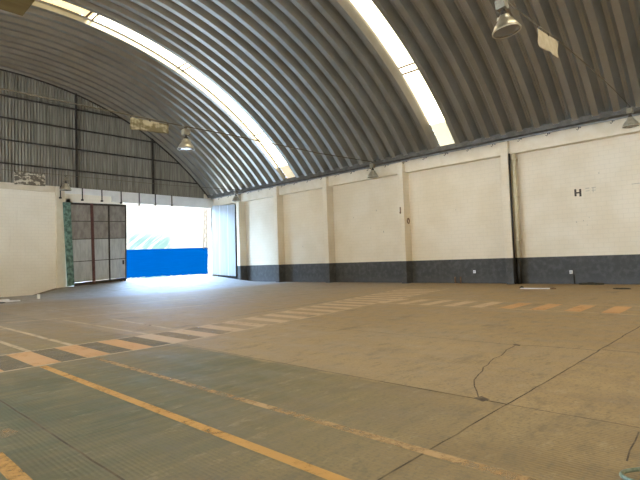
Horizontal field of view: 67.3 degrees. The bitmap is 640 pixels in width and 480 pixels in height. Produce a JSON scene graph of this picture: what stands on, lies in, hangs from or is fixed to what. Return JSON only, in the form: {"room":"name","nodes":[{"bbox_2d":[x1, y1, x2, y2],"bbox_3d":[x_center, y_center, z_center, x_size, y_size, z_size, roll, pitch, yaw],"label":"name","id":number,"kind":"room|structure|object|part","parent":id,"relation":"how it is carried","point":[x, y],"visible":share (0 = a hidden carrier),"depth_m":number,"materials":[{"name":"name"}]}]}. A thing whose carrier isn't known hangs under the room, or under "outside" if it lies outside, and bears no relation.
{"room":"empty warehouse","nodes":[
{"label":"empty warehouse","id":0,"kind":"room"},
{"bbox_2d":[0,0,34,15],"bbox_3d":[-3.471,-0.551,-1.555,7.640,4.200,9.840,-4,-3,43],"label":"platform","id":1,"kind":"object","parent":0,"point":[19,7],"visible":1,"depth_m":4.54,"materials":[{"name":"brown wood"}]},
{"bbox_2d":[0,70,204,197],"bbox_3d":[-21.172,-7.505,31.049,0.265,7.671,33.155,-4,-3,43],"label":"wall","id":2,"kind":"structure","parent":0,"point":[10,151],"depth_m":34.59,"materials":[{"name":"grey metal"}]},
{"bbox_2d":[0,94,121,118],"bbox_3d":[-20.975,-9.456,31.131,0.110,0.084,16.437,-4,-3,43],"label":"trim","id":3,"kind":"structure","parent":2,"relation":"attached to","point":[0,94],"depth_m":33.79,"materials":[{"name":"metal"}]},
{"bbox_2d":[75,93,77,187],"bbox_3d":[-17.510,-7.119,34.549,0.170,6.896,0.110,-4,-3,43],"label":"trim","id":4,"kind":"structure","parent":2,"relation":"attached to","point":[76,131],"depth_m":34.50,"materials":[{"name":"metal"}]},
{"bbox_2d":[0,116,155,142],"bbox_3d":[-20.926,-7.998,31.067,0.110,0.084,22.090,-4,-3,43],"label":"trim","id":5,"kind":"structure","parent":2,"relation":"attached to","point":[0,116],"depth_m":34.44,"materials":[{"name":"metal"}]},
{"bbox_2d":[0,138,179,163],"bbox_3d":[-20.877,-6.550,31.004,0.110,0.084,26.218,-4,-3,43],"label":"trim","id":6,"kind":"structure","parent":2,"relation":"attached to","point":[0,138],"depth_m":34.83,"materials":[{"name":"metal"}]},
{"bbox_2d":[0,162,197,183],"bbox_3d":[-20.825,-5.002,30.937,0.110,0.084,29.698,-4,-3,43],"label":"trim","id":7,"kind":"structure","parent":2,"relation":"attached to","point":[0,162],"depth_m":35.13,"materials":[{"name":"metal"}]},
{"bbox_2d":[0,69,207,195],"bbox_3d":[-20.960,-7.623,31.045,0.110,7.770,32.517,-4,-3,43],"label":"trim","id":8,"kind":"structure","parent":2,"relation":"attached to","point":[0,69],"depth_m":35.88,"materials":[{"name":"metal"}]},
{"bbox_2d":[151,139,153,193],"bbox_3d":[-13.467,-5.897,38.723,0.170,4.546,0.110,-4,-3,43],"label":"trim","id":9,"kind":"structure","parent":2,"relation":"attached to","point":[152,142],"depth_m":38.67,"materials":[{"name":"metal"}]},
{"bbox_2d":[0,189,217,296],"bbox_3d":[-20.718,-0.011,30.881,0.300,8.300,33.860,-4,-3,43],"label":"wall","id":10,"kind":"structure","parent":0,"point":[27,218],"depth_m":32.06,"materials":[{"name":"white paint"}]},
{"bbox_2d":[0,182,55,191],"bbox_3d":[-25.237,-3.592,26.076,0.150,0.420,20.010,-4,-3,43],"label":"trim","id":11,"kind":"structure","parent":10,"relation":"attached to","point":[3,185],"depth_m":32.03,"materials":[{"name":"beige paint"}]},
{"bbox_2d":[55,186,65,287],"bbox_3d":[-18.015,0.116,33.354,0.230,7.680,0.550,-4,-3,43],"label":"pillar","id":12,"kind":"structure","parent":10,"relation":"attached to","point":[59,222],"depth_m":33.26,"materials":[{"name":"beige paint"}]},
{"bbox_2d":[65,187,212,208],"bbox_3d":[-13.673,-3.248,38.267,0.150,0.830,12.500,-4,-3,43],"label":"trim","id":13,"kind":"structure","parent":10,"relation":"attached to","point":[127,197],"depth_m":38.21,"materials":[{"name":"white paint"}]},
{"bbox_2d":[77,275,209,282],"bbox_3d":[-7.023,1.464,-0.251,130.000,0.568,130.000,-4,-3,43],"label":"ground","id":14,"kind":"structure","parent":0,"point":[202,275],"depth_m":42.42,"materials":[{"name":"concrete"}]},
{"bbox_2d":[86,203,209,281],"bbox_3d":[-15.832,0.178,56.322,0.300,9.200,48.000,-4,-3,43],"label":"wall","id":15,"kind":"structure","parent":0,"point":[163,241],"depth_m":54.45,"materials":[{"name":"white paint"}]},
{"bbox_2d":[203,209,206,248],"bbox_3d":[-13.881,-1.371,58.142,0.090,4.884,0.678,-4,-3,43],"label":"lattice mast","id":16,"kind":"object","parent":15,"relation":"attached to","point":[204,209],"visible":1,"depth_m":58.08,"materials":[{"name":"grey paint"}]},
{"bbox_3d":[-13.995,-1.372,58.022,0.090,4.884,0.348,-4,-3,43],"label":"rail","id":17,"kind":"part","parent":16,"relation":"part of","materials":[{"name":"white metal"}]},
{"bbox_2d":[0,276,639,479],"bbox_3d":[-1.564,1.988,12.679,52.290,0.876,33.810,-4,-3,43],"label":"floor","id":18,"kind":"structure","parent":0,"point":[193,377],"depth_m":6.02,"materials":[{"name":"concrete"}]},
{"bbox_2d":[0,299,19,301],"bbox_3d":[-16.108,2.983,23.045,0.551,0.130,2.964,-4,-3,43],"label":"board","id":19,"kind":"object","parent":18,"relation":"on","point":[1,300],"visible":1,"depth_m":23.64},
{"bbox_2d":[63,202,126,285],"bbox_3d":[-16.185,0.281,34.856,0.235,5.983,4.490,-4,-3,43],"label":"gate leaf","id":20,"kind":"object","parent":18,"relation":"on","point":[95,235],"visible":0.98,"depth_m":34.76,"materials":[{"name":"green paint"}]},
{"bbox_3d":[-17.516,0.289,33.490,0.150,5.850,0.676,-4,-3,43],"label":"edge post","id":21,"kind":"part","parent":20,"relation":"part of","materials":[{"name":"green metal"}]},
{"bbox_3d":[-15.933,3.116,34.989,0.110,0.316,3.729,-4,-3,43],"label":"rail","id":22,"kind":"part","parent":20,"relation":"part of","materials":[{"name":"grey metal"}]},
{"bbox_2d":[212,204,236,276],"bbox_3d":[-8.217,0.025,41.073,3.597,6.251,0.148,-4,-3,43],"label":"gate leaf","id":23,"kind":"object","parent":18,"relation":"on","point":[224,227],"visible":1,"depth_m":40.89,"materials":[{"name":"grey"}]},
{"bbox_3d":[-8.200,0.025,41.090,3.597,6.251,0.100,-4,-3,43],"label":"frame","id":24,"kind":"part","parent":23,"relation":"part of","materials":[{"name":"metal"}]},
{"bbox_2d":[520,288,549,288],"bbox_3d":[9.145,2.061,20.462,1.150,0.041,0.120,-4,-3,36],"label":"batten","id":25,"kind":"object","parent":18,"relation":"on","point":[520,288],"visible":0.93,"depth_m":20.40,"materials":[{"name":"white wood"}]},
{"bbox_2d":[578,282,604,284],"bbox_3d":[12.378,1.975,21.957,1.102,0.120,0.332,-4,-3,43],"label":"rag","id":26,"kind":"object","parent":18,"relation":"on","point":[583,283],"visible":1,"depth_m":21.86,"materials":[{"name":"black fabric"}]},
{"bbox_2d":[619,467,639,479],"bbox_3d":[2.135,1.534,3.023,1.766,0.052,0.545,-3,-3,21],"label":"garden hose","id":27,"kind":"object","parent":18,"relation":"on","point":[635,469],"visible":1,"depth_m":3.17,"materials":[{"name":"rubber"}]},
{"bbox_2d":[0,0,639,194],"bbox_3d":[-2.063,-9.084,13.160,52.870,7.840,32.638,-4,-3,43],"label":"ceiling","id":28,"kind":"structure","parent":0,"point":[312,75],"depth_m":25.41,"materials":[{"name":"grey metal"}]},
{"bbox_2d":[42,0,294,177],"bbox_3d":[-13.363,-8.365,23.870,0.950,7.482,32.481,-4,-3,43],"label":"window","id":29,"kind":"structure","parent":28,"relation":"attached to","point":[208,84],"depth_m":29.89,"materials":[{"name":"beige"}]},
{"bbox_3d":[-18.235,-8.424,18.727,0.950,7.482,18.310,-4,-3,43],"label":"pane","id":30,"kind":"part","parent":29,"relation":"part of","materials":[{"name":"beige"}]},
{"bbox_3d":[-10.148,-11.315,27.500,0.950,1.300,5.508,-4,-3,43],"label":"pane","id":31,"kind":"part","parent":29,"relation":"part of","materials":[{"name":"beige"}]},
{"bbox_3d":[-6.164,-8.969,31.523,0.950,3.357,5.872,-4,-3,43],"label":"pane","id":32,"kind":"part","parent":29,"relation":"part of","materials":[{"name":"beige plastic"}]},
{"bbox_3d":[-3.363,-6.344,34.276,0.950,1.879,2.056,-4,-3,43],"label":"pane","id":33,"kind":"part","parent":29,"relation":"part of","materials":[{"name":"beige plastic"}]},
{"bbox_3d":[-2.354,-4.987,35.234,0.950,0.855,0.785,-4,-3,43],"label":"pane","id":34,"kind":"part","parent":29,"relation":"part of","materials":[{"name":"beige plastic"}]},
{"bbox_2d":[351,0,454,145],"bbox_3d":[-4.138,-9.056,15.139,0.950,7.482,32.481,-4,-3,43],"label":"window","id":35,"kind":"structure","parent":28,"relation":"attached to","point":[369,11],"depth_m":24.20,"materials":[{"name":"beige"}]},
{"bbox_3d":[2.491,-10.133,22.228,0.950,2.932,5.687,-4,-3,43],"label":"pane","id":36,"kind":"part","parent":35,"relation":"part of","materials":[{"name":"beige plastic"}]},
{"bbox_3d":[5.450,-7.509,25.147,0.950,2.300,2.698,-4,-3,43],"label":"pane","id":37,"kind":"part","parent":35,"relation":"part of","materials":[{"name":"beige plastic"}]},
{"bbox_3d":[6.779,-5.809,26.416,0.950,1.115,1.039,-4,-3,43],"label":"pane","id":38,"kind":"part","parent":35,"relation":"part of","materials":[{"name":"beige plastic"}]},
{"bbox_2d":[218,133,639,284],"bbox_3d":[9.704,-1.212,25.187,52.370,7.750,0.304,-4,-3,43],"label":"wall","id":39,"kind":"structure","parent":0,"point":[579,204],"depth_m":26.18,"materials":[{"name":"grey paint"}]},
{"bbox_2d":[1,169,234,189],"bbox_3d":[-17.399,-4.107,27.689,0.032,0.288,31.702,-4,-3,43],"label":"cable","id":40,"kind":"object","parent":39,"relation":"attached to","point":[1,169],"visible":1,"depth_m":31.41,"materials":[{"name":"brown plastic"}]},
{"bbox_2d":[14,172,44,185],"bbox_3d":[-16.959,-3.573,28.118,0.060,0.780,1.600,-4,-3,43],"label":"cloth banner","id":41,"kind":"object","parent":40,"relation":"hanging from","point":[20,178],"visible":1,"depth_m":28.07,"materials":[{"name":"fabric"}]},
{"bbox_2d":[60,176,71,190],"bbox_3d":[-15.620,-3.500,29.521,0.693,0.900,0.693,-4,-3,43],"label":"pendant lamp","id":42,"kind":"object","parent":40,"relation":"hanging from","point":[65,187],"visible":1,"depth_m":29.41,"materials":[{"name":"metal"}]},
{"bbox_2d":[232,191,239,201],"bbox_3d":[-6.796,-3.600,38.851,0.693,0.900,0.693,-4,-3,43],"label":"pendant lamp","id":43,"kind":"object","parent":40,"relation":"hanging from","point":[235,198],"visible":1,"depth_m":38.70,"materials":[{"name":"metal"}]},
{"bbox_2d":[0,88,376,161],"bbox_3d":[-7.391,-4.872,18.218,0.052,0.274,31.705,-4,-3,43],"label":"cable","id":44,"kind":"object","parent":39,"relation":"attached to","point":[0,88],"visible":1,"depth_m":19.20,"materials":[{"name":"brown plastic"}]},
{"bbox_2d":[130,116,168,133],"bbox_3d":[-6.693,-4.477,18.927,0.057,0.514,1.600,-4,-3,43],"label":"cloth banner","id":45,"kind":"object","parent":44,"relation":"hanging from","point":[135,123],"visible":1,"depth_m":18.86,"materials":[{"name":"fabric"}]},
{"bbox_2d":[177,127,194,150],"bbox_3d":[-5.598,-4.245,20.063,0.716,0.930,0.716,-4,-3,43],"label":"pendant lamp","id":46,"kind":"object","parent":44,"relation":"hanging from","point":[185,145],"visible":1,"depth_m":19.95,"materials":[{"name":"metal"}]},
{"bbox_2d":[367,162,378,177],"bbox_3d":[3.213,-4.291,29.377,0.708,0.920,0.708,-4,-3,43],"label":"pendant lamp","id":47,"kind":"object","parent":44,"relation":"hanging from","point":[372,174],"visible":1,"depth_m":29.24,"materials":[{"name":"metal"}]},
{"bbox_2d":[236,194,246,279],"bbox_3d":[-6.530,-0.173,39.910,0.360,7.350,0.660,-4,-3,43],"label":"pillar","id":48,"kind":"structure","parent":39,"relation":"attached to","point":[240,206],"depth_m":39.73,"materials":[{"name":"white paint"}]},
{"bbox_2d":[273,186,285,281],"bbox_3d":[-3.107,-0.430,36.670,0.400,7.350,0.660,-4,-3,43],"label":"pillar","id":49,"kind":"structure","parent":39,"relation":"attached to","point":[277,199],"depth_m":36.48,"materials":[{"name":"white paint"}]},
{"bbox_2d":[322,176,335,282],"bbox_3d":[0.620,-0.709,33.142,0.380,7.350,0.660,-4,-3,43],"label":"trim","id":50,"kind":"structure","parent":39,"relation":"attached to","point":[328,214],"depth_m":32.95,"materials":[{"name":"white paint"}]},
{"bbox_2d":[397,161,412,282],"bbox_3d":[5.109,-1.046,28.893,0.360,7.350,0.660,-4,-3,43],"label":"trim","id":51,"kind":"structure","parent":39,"relation":"attached to","point":[403,178],"depth_m":28.69,"materials":[{"name":"white paint"}]},
{"bbox_2d":[207,106,639,197],"bbox_3d":[9.370,-5.202,24.932,52.070,0.320,1.200,-4,-3,43],"label":"trim","id":52,"kind":"structure","parent":39,"relation":"attached to","point":[606,115],"depth_m":25.98,"materials":[{"name":"metal"}]},
{"bbox_2d":[211,113,639,199],"bbox_3d":[9.209,-4.949,24.691,51.601,0.251,0.363,-4,-3,43],"label":"conduit","id":53,"kind":"object","parent":39,"relation":"attached to","point":[637,114],"visible":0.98,"depth_m":26.16,"materials":[{"name":"grey metal"}]},
{"bbox_2d":[213,115,639,205],"bbox_3d":[9.456,-4.702,24.983,52.070,0.680,0.400,-4,-3,43],"label":"beam","id":54,"kind":"structure","parent":39,"relation":"attached to","point":[603,130],"depth_m":26.08,"materials":[{"name":"beige paint"}]},
{"bbox_2d":[500,141,516,283],"bbox_3d":[9.678,-1.388,24.569,0.380,7.350,0.660,-4,-3,43],"label":"trim","id":55,"kind":"structure","parent":39,"relation":"attached to","point":[504,146],"depth_m":24.33,"materials":[{"name":"white paint"}]},
{"bbox_2d":[508,153,522,283],"bbox_3d":[9.882,-1.088,24.262,0.295,6.590,0.440,-4,-3,43],"label":"downpipe","id":56,"kind":"object","parent":39,"relation":"attached to","point":[513,159],"visible":1,"depth_m":24.21,"materials":[{"name":"black"}]},
{"bbox_2d":[508,2,630,106],"bbox_3d":[2.400,-5.541,8.947,0.032,0.508,31.700,-4,-3,43],"label":"cable","id":57,"kind":"object","parent":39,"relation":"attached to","point":[508,2],"visible":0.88,"depth_m":13.68,"materials":[{"name":"brown plastic"}]},
{"bbox_2d":[492,0,521,38],"bbox_3d":[4.072,-4.938,10.540,0.614,0.832,0.614,-1,-3,-24],"label":"pendant lamp","id":58,"kind":"object","parent":57,"relation":"hanging from","point":[506,26],"visible":1,"depth_m":10.48,"materials":[{"name":"metal"}]},
{"bbox_2d":[537,26,558,57],"bbox_3d":[6.101,-5.266,12.836,0.068,0.618,1.580,-4,-3,43],"label":"cloth banner","id":59,"kind":"object","parent":57,"relation":"hanging from","point":[546,42],"visible":1,"depth_m":12.75,"materials":[{"name":"fabric"}]},
{"bbox_2d":[622,106,639,128],"bbox_3d":[12.944,-5.153,20.058,0.654,0.850,0.654,-4,-3,43],"label":"pendant lamp","id":60,"kind":"object","parent":57,"relation":"hanging from","point":[630,122],"visible":1,"depth_m":19.95,"materials":[{"name":"metal"}]}
]}

